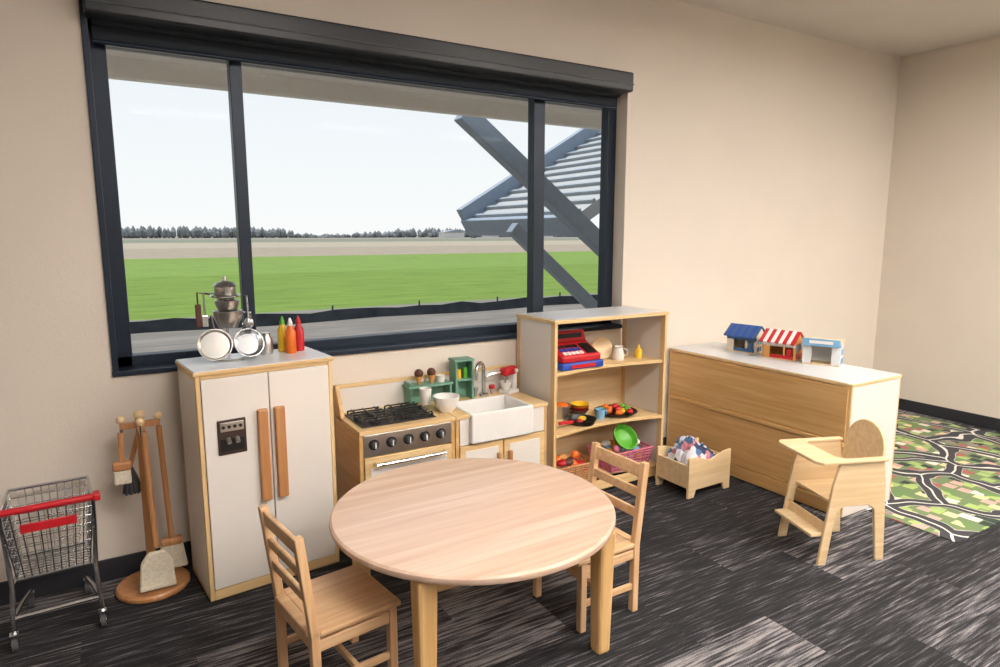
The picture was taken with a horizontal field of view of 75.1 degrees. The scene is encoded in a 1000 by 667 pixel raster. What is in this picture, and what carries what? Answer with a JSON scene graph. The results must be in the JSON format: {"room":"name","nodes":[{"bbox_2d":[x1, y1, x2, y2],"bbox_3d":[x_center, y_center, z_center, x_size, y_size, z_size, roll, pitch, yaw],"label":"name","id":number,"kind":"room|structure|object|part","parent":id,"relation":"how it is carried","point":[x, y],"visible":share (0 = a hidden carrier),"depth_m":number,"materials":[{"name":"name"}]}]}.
{"room":"children's room","nodes":[
{"label":"children's room","id":0,"kind":"room"},
{"bbox_2d":[0,0,899,581],"bbox_3d":[-0.549,-0.522,3.575,9.580,3.050,0.220,-5,10,-31],"label":"wall","id":1,"kind":"structure","parent":0,"point":[753,158],"depth_m":4.11,"materials":[{"name":"paint"}]},
{"bbox_2d":[0,437,666,605],"bbox_3d":[-0.490,0.951,3.700,9.180,0.100,0.012,-5,10,-31],"label":"baseboard","id":2,"kind":"structure","parent":1,"relation":"attached to","point":[125,565],"depth_m":2.87,"materials":[{"name":"rubber"}]},
{"bbox_2d":[78,0,621,376],"bbox_3d":[-0.468,-0.705,3.517,2.930,1.570,0.115,-5,10,-31],"label":"trim","id":3,"kind":"structure","parent":1,"relation":"attached to","point":[118,371],"depth_m":2.84,"materials":[{"name":"metal"}]},
{"bbox_2d":[87,18,616,366],"bbox_3d":[-0.506,-0.728,3.599,2.910,1.550,0.070,-5,10,-31],"label":"window","id":4,"kind":"structure","parent":1,"relation":"in","point":[536,108],"depth_m":3.20,"materials":[{"name":"metal"}]},
{"bbox_2d":[82,0,633,109],"bbox_3d":[-0.449,-1.405,3.344,2.865,0.195,0.179,-5,10,-31],"label":"roller blind","id":5,"kind":"object","parent":4,"relation":"attached to","point":[197,28],"visible":1,"depth_m":3.12,"materials":[{"name":"black metal"}]},
{"bbox_2d":[106,45,601,129],"bbox_3d":[-0.924,-1.790,4.228,15.000,0.280,1.580,-5,10,-31],"label":"roof overhang","id":6,"kind":"object","parent":1,"relation":"attached to","point":[126,64],"visible":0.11,"depth_m":4.82,"materials":[{"name":"paint"}]},
{"bbox_2d":[0,409,999,666],"bbox_3d":[1.503,1.562,0.439,9.580,0.120,8.190,-5,10,-31],"label":"floor","id":7,"kind":"structure","parent":0,"point":[719,586],"depth_m":2.68,"materials":[{"name":"carpet"}]},
{"bbox_2d":[0,475,107,652],"bbox_3d":[-1.793,0.882,2.612,0.344,0.565,0.405,-6,10,-34],"label":"shopping cart","id":8,"kind":"object","parent":7,"relation":"on","point":[11,547],"visible":1,"depth_m":2.54,"materials":[{"name":"silver metal"}]},
{"bbox_2d":[112,409,189,603],"bbox_3d":[-1.538,0.725,2.829,0.294,0.812,0.294,-5,10,-31],"label":"toy cleaning set","id":9,"kind":"object","parent":7,"relation":"on","point":[161,576],"visible":1,"depth_m":2.80,"materials":[{"name":"brown wood"}]},
{"bbox_2d":[175,346,338,601],"bbox_3d":[-1.090,0.606,2.984,0.596,1.000,0.376,-7,11,-37],"label":"refrigerator","id":10,"kind":"object","parent":7,"relation":"on","point":[258,430],"visible":0.92,"depth_m":2.83,"materials":[{"name":"white wood"}]},
{"bbox_2d":[195,276,263,360],"bbox_3d":[-1.197,-0.065,2.857,0.271,0.365,0.209,-5,10,-31],"label":"cookware","id":11,"kind":"object","parent":10,"relation":"on","point":[214,344],"visible":1,"depth_m":2.83,"materials":[{"name":"silver metal"}]},
{"bbox_2d":[260,332,272,354],"bbox_3d":[-1.082,0.046,3.008,0.060,0.100,0.060,-5,10,-31],"label":"shaker","id":12,"kind":"object","parent":10,"relation":"on","point":[268,340],"visible":0.87,"depth_m":2.99,"materials":[{"name":"silver metal"}]},
{"bbox_2d":[277,316,285,351],"bbox_3d":[-1.030,0.001,3.080,0.048,0.166,0.048,-5,10,-31],"label":"squeeze bottle","id":13,"kind":"object","parent":10,"relation":"on","point":[281,329],"visible":0.84,"depth_m":3.06,"materials":[{"name":"yellow plastic"}]},
{"bbox_2d":[285,318,296,353],"bbox_3d":[-0.977,0.009,3.031,0.048,0.166,0.048,-5,10,-31],"label":"hot sauce bottle","id":14,"kind":"object","parent":10,"relation":"on","point":[290,333],"visible":1,"depth_m":3.02,"materials":[{"name":"orange plastic"}]},
{"bbox_2d":[294,316,304,350],"bbox_3d":[-0.960,-0.002,3.099,0.048,0.166,0.048,-5,10,-31],"label":"ketchup bottle","id":15,"kind":"object","parent":10,"relation":"on","point":[298,327],"visible":0.89,"depth_m":3.08,"materials":[{"name":"red plastic"}]},
{"bbox_2d":[258,504,400,666],"bbox_3d":[-0.583,0.902,2.248,0.362,0.636,0.330,-7,11,-38],"label":"chair","id":16,"kind":"object","parent":7,"relation":"on","point":[332,609],"visible":1,"depth_m":2.20,"materials":[{"name":"brown wood"}]},
{"bbox_2d":[334,375,454,499],"bbox_3d":[-0.533,0.659,3.360,0.505,0.780,0.428,-5,10,-31],"label":"stove","id":17,"kind":"object","parent":7,"relation":"on","point":[376,432],"visible":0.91,"depth_m":3.26,"materials":[{"name":"brown wood"}]},
{"bbox_2d":[419,387,431,404],"bbox_3d":[-0.395,0.331,3.446,0.066,0.085,0.066,-5,10,-31],"label":"plastic cup","id":18,"kind":"object","parent":17,"relation":"on","point":[425,392],"visible":1,"depth_m":3.42,"materials":[{"name":"white plastic"}]},
{"bbox_2d":[402,368,452,405],"bbox_3d":[-0.395,0.286,3.562,0.265,0.197,0.098,-5,10,-31],"label":"stand","id":19,"kind":"object","parent":17,"relation":"on","point":[441,385],"visible":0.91,"depth_m":3.56,"materials":[{"name":"green paint"}]},
{"bbox_2d":[329,458,615,666],"bbox_3d":[-0.101,0.916,2.540,1.080,0.520,1.080,-5,10,-31],"label":"table","id":20,"kind":"object","parent":7,"relation":"on","point":[440,525],"visible":0.99,"depth_m":2.36,"materials":[{"name":"brown wood"}]},
{"bbox_2d":[424,364,547,464],"bbox_3d":[-0.072,0.616,3.644,0.570,0.780,0.410,-5,10,-31],"label":"sink","id":21,"kind":"object","parent":7,"relation":"on","point":[513,426],"visible":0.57,"depth_m":3.51,"materials":[{"name":"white ceramic"}]},
{"bbox_2d":[433,393,458,412],"bbox_3d":[-0.282,0.367,3.402,0.140,0.085,0.140,-5,10,-31],"label":"mixing bowl","id":22,"kind":"object","parent":21,"relation":"on","point":[444,402],"visible":1,"depth_m":3.36,"materials":[{"name":"white ceramic"}]},
{"bbox_2d":[448,356,474,398],"bbox_3d":[-0.216,0.253,3.662,0.120,0.232,0.098,-4,10,-27],"label":"shelf","id":23,"kind":"object","parent":21,"relation":"on","point":[461,369],"visible":0.9,"depth_m":3.65,"materials":[{"name":"green paint"}]},
{"bbox_2d":[474,361,500,396],"bbox_3d":[-0.091,0.254,3.725,0.198,0.211,0.081,-8,12,-44],"label":"faucet","id":24,"kind":"object","parent":21,"relation":"on","point":[483,393],"visible":0.98,"depth_m":3.72,"materials":[{"name":"silver metal"}]},
{"bbox_2d":[498,365,518,394],"bbox_3d":[0.048,0.269,3.810,0.080,0.155,0.121,7,11,38],"label":"stand mixer","id":25,"kind":"object","parent":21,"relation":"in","point":[509,386],"visible":1,"depth_m":3.79,"materials":[{"name":"white plastic"}]},
{"bbox_2d":[533,442,648,632],"bbox_3d":[0.367,0.830,2.722,0.362,0.636,0.330,-5,10,-32],"label":"chair","id":26,"kind":"object","parent":7,"relation":"on","point":[627,547],"visible":0.56,"depth_m":2.67,"materials":[{"name":"brown wood"}]},
{"bbox_2d":[516,306,668,488],"bbox_3d":[0.567,0.407,4.009,0.860,1.082,0.395,-5,10,-31],"label":"shelf","id":27,"kind":"object","parent":7,"relation":"on","point":[637,383],"visible":0.64,"depth_m":4.07,"materials":[{"name":"brown wood"}]},
{"bbox_2d":[557,402,573,419],"bbox_3d":[0.377,0.470,4.018,0.128,0.095,0.124,-2,9,-14],"label":"cooking pot","id":28,"kind":"object","parent":27,"relation":"on","point":[564,409],"visible":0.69,"depth_m":3.97,"materials":[{"name":"silver metal"}]},
{"bbox_2d":[556,450,589,478],"bbox_3d":[0.414,0.789,3.901,0.269,0.142,0.212,-5,10,-31],"label":"bread basket","id":29,"kind":"object","parent":27,"relation":"on","point":[572,463],"visible":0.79,"depth_m":3.85,"materials":[{"name":"brown wicker"}]},
{"bbox_2d":[558,414,596,426],"bbox_3d":[0.440,0.517,3.863,0.293,0.050,0.180,-5,10,-31],"label":"frying pan","id":30,"kind":"object","parent":27,"relation":"on","point":[581,420],"visible":1,"depth_m":3.86,"materials":[{"name":"black metal"}]},
{"bbox_2d":[570,401,588,413],"bbox_3d":[0.500,0.472,4.082,0.120,0.071,0.120,-5,10,-31],"label":"bowl stack","id":31,"kind":"object","parent":27,"relation":"in","point":[580,407],"visible":0.88,"depth_m":4.05,"materials":[{"name":"yellow plastic"}]},
{"bbox_2d":[557,329,602,370],"bbox_3d":[0.410,0.087,3.860,0.304,0.199,0.288,-5,10,-31],"label":"cash register","id":32,"kind":"object","parent":27,"relation":"on","point":[574,352],"visible":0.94,"depth_m":3.80,"materials":[{"name":"red plastic"}]},
{"bbox_2d":[595,408,606,419],"bbox_3d":[0.618,0.491,3.995,0.064,0.060,0.077,4,10,24],"label":"cup","id":33,"kind":"object","parent":27,"relation":"on","point":[600,412],"visible":0.98,"depth_m":3.97,"materials":[{"name":"blue paint"}]},
{"bbox_2d":[592,337,611,358],"bbox_3d":[0.630,0.088,4.065,0.140,0.136,0.082,-2,9,-16],"label":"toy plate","id":34,"kind":"object","parent":27,"relation":"on","point":[602,345],"visible":0.73,"depth_m":4.05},
{"bbox_3d":[0.630,0.088,4.065,0.140,0.136,0.082,-2,9,-16],"label":"plate","id":35,"kind":"part","parent":34,"relation":"part of","materials":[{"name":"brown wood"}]},
{"bbox_2d":[594,403,637,417],"bbox_3d":[0.732,0.481,4.106,0.270,0.046,0.270,-5,10,-31],"label":"tray","id":36,"kind":"object","parent":27,"relation":"on","point":[614,410],"visible":0.88,"depth_m":4.06,"materials":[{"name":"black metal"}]},
{"bbox_2d":[587,439,652,472],"bbox_3d":[0.757,0.747,4.103,0.347,0.165,0.232,-5,10,-31],"label":"basket","id":37,"kind":"object","parent":27,"relation":"on","point":[638,457],"visible":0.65,"depth_m":4.06,"materials":[{"name":"pink wicker"}]},
{"bbox_2d":[613,424,637,448],"bbox_3d":[0.773,0.640,4.021,0.170,0.141,0.128,-5,10,-31],"label":"salad bowl","id":38,"kind":"object","parent":37,"relation":"on","point":[625,437],"visible":1,"depth_m":4.05,"materials":[{"name":"plastic"}]},
{"bbox_2d":[612,345,627,360],"bbox_3d":[0.743,0.120,4.027,0.097,0.085,0.076,1,9,9],"label":"jug","id":39,"kind":"object","parent":27,"relation":"on","point":[618,353],"depth_m":4.00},
{"bbox_2d":[635,344,642,357],"bbox_3d":[0.872,0.111,4.088,0.048,0.085,0.048,-5,10,-31],"label":"bottle","id":40,"kind":"object","parent":27,"relation":"in","point":[638,351],"visible":1,"depth_m":4.07,"materials":[{"name":"yellow plastic"}]},
{"bbox_2d":[655,437,730,498],"bbox_3d":[1.195,0.825,4.027,0.360,0.250,0.270,-5,10,-31],"label":"cradle","id":41,"kind":"object","parent":7,"relation":"on","point":[699,473],"visible":0.84,"depth_m":3.92,"materials":[{"name":"brown wood"}]},
{"bbox_2d":[666,435,715,464],"bbox_3d":[1.195,0.740,4.014,0.330,0.267,0.224,-5,10,-31],"label":"blanket","id":42,"kind":"object","parent":41,"relation":"on","point":[684,448],"visible":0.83,"depth_m":3.94,"materials":[{"name":"fabric"}]},
{"bbox_2d":[666,342,901,517],"bbox_3d":[1.740,0.538,4.194,0.498,0.752,1.324,-5,10,-31],"label":"dresser","id":43,"kind":"object","parent":7,"relation":"on","point":[721,397],"visible":0.68,"depth_m":3.94,"materials":[{"name":"brown wood"}]},
{"bbox_2d":[724,323,764,353],"bbox_3d":[1.667,0.031,4.412,0.178,0.184,0.226,-7,11,-40],"label":"house","id":44,"kind":"object","parent":43,"relation":"on","point":[743,338],"visible":0.89,"depth_m":4.37,"materials":[{"name":"blue wood"}]},
{"bbox_2d":[759,328,804,361],"bbox_3d":[1.809,0.069,4.165,0.178,0.184,0.226,-8,12,-42],"label":"market stall","id":45,"kind":"object","parent":43,"relation":"on","point":[786,345],"visible":0.98,"depth_m":4.12,"materials":[{"name":"brown wood"}]},
{"bbox_2d":[801,337,845,366],"bbox_3d":[1.976,0.106,3.982,0.222,0.166,0.160,6,11,35],"label":"shop","id":46,"kind":"object","parent":43,"relation":"on","point":[816,351],"visible":1,"depth_m":3.97,"materials":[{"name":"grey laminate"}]},
{"bbox_2d":[775,419,888,565],"bbox_3d":[1.626,0.751,3.203,0.399,0.647,0.350,-2,9,-10],"label":"high chair","id":47,"kind":"object","parent":7,"relation":"on","point":[858,477],"visible":1,"depth_m":3.12,"materials":[{"name":"brown wood"}]},
{"bbox_2d":[865,412,999,542],"bbox_3d":[2.846,0.858,4.611,2.280,0.006,1.740,-5,10,-31],"label":"rug","id":48,"kind":"object","parent":7,"relation":"on","point":[945,480],"visible":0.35,"depth_m":4.15,"materials":[{"name":"multicoloured carpet"}]},
{"bbox_2d":[676,0,999,56],"bbox_3d":[1.503,-1.587,-0.043,9.580,0.150,8.190,-5,10,-31],"label":"ceiling","id":49,"kind":"structure","parent":0,"point":[898,28],"depth_m":4.58,"materials":[{"name":"paint"}]},
{"bbox_2d":[873,36,999,418],"bbox_3d":[5.528,-0.369,2.578,0.200,3.050,7.770,-5,10,-31],"label":"wall","id":50,"kind":"structure","parent":0,"point":[938,327],"depth_m":5.39,"materials":[{"name":"paint"}]},
{"bbox_2d":[898,398,999,430],"bbox_3d":[5.441,1.098,2.742,0.012,0.100,7.758,-5,10,-31],"label":"baseboard","id":51,"kind":"structure","parent":50,"relation":"attached to","point":[987,422],"depth_m":5.46,"materials":[{"name":"rubber"}]},
{"label":"outside","id":52,"kind":"structure","parent":0,"visible":0},
{"bbox_2d":[122,235,597,352],"bbox_3d":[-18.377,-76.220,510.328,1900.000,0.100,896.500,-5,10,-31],"label":"ground","id":53,"kind":"structure","parent":52,"point":[164,276],"depth_m":27.23,"materials":[{"name":"green plant"}]},
{"bbox_2d":[121,225,576,237],"bbox_3d":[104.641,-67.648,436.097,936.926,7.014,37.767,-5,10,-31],"label":"tree line","id":54,"kind":"object","parent":53,"relation":"on","point":[184,232],"visible":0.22,"depth_m":312.04,"materials":[{"name":"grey plant"}]},
{"bbox_2d":[130,292,597,333],"bbox_3d":[2.271,-0.957,17.126,49.520,0.310,0.430,-5,10,-31],"label":"fence","id":55,"kind":"object","parent":53,"relation":"on","point":[171,324],"visible":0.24,"depth_m":14.02,"materials":[{"name":"fabric"}]},
{"bbox_2d":[454,115,598,308],"bbox_3d":[0.850,-0.756,6.987,2.910,3.006,0.150,-5,10,-31],"label":"brace","id":56,"kind":"object","parent":53,"relation":"on","point":[481,130],"visible":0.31,"depth_m":6.61,"materials":[{"name":"metal"}]},
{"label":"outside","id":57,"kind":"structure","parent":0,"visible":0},
{"bbox_2d":[456,128,600,237],"bbox_3d":[2.350,-3.091,9.241,5.397,3.431,2.540,-5,10,-31],"label":"entrance canopy","id":58,"kind":"object","parent":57,"point":[573,164],"visible":0.28,"depth_m":8.86,"materials":[{"name":"metal"}]}
]}

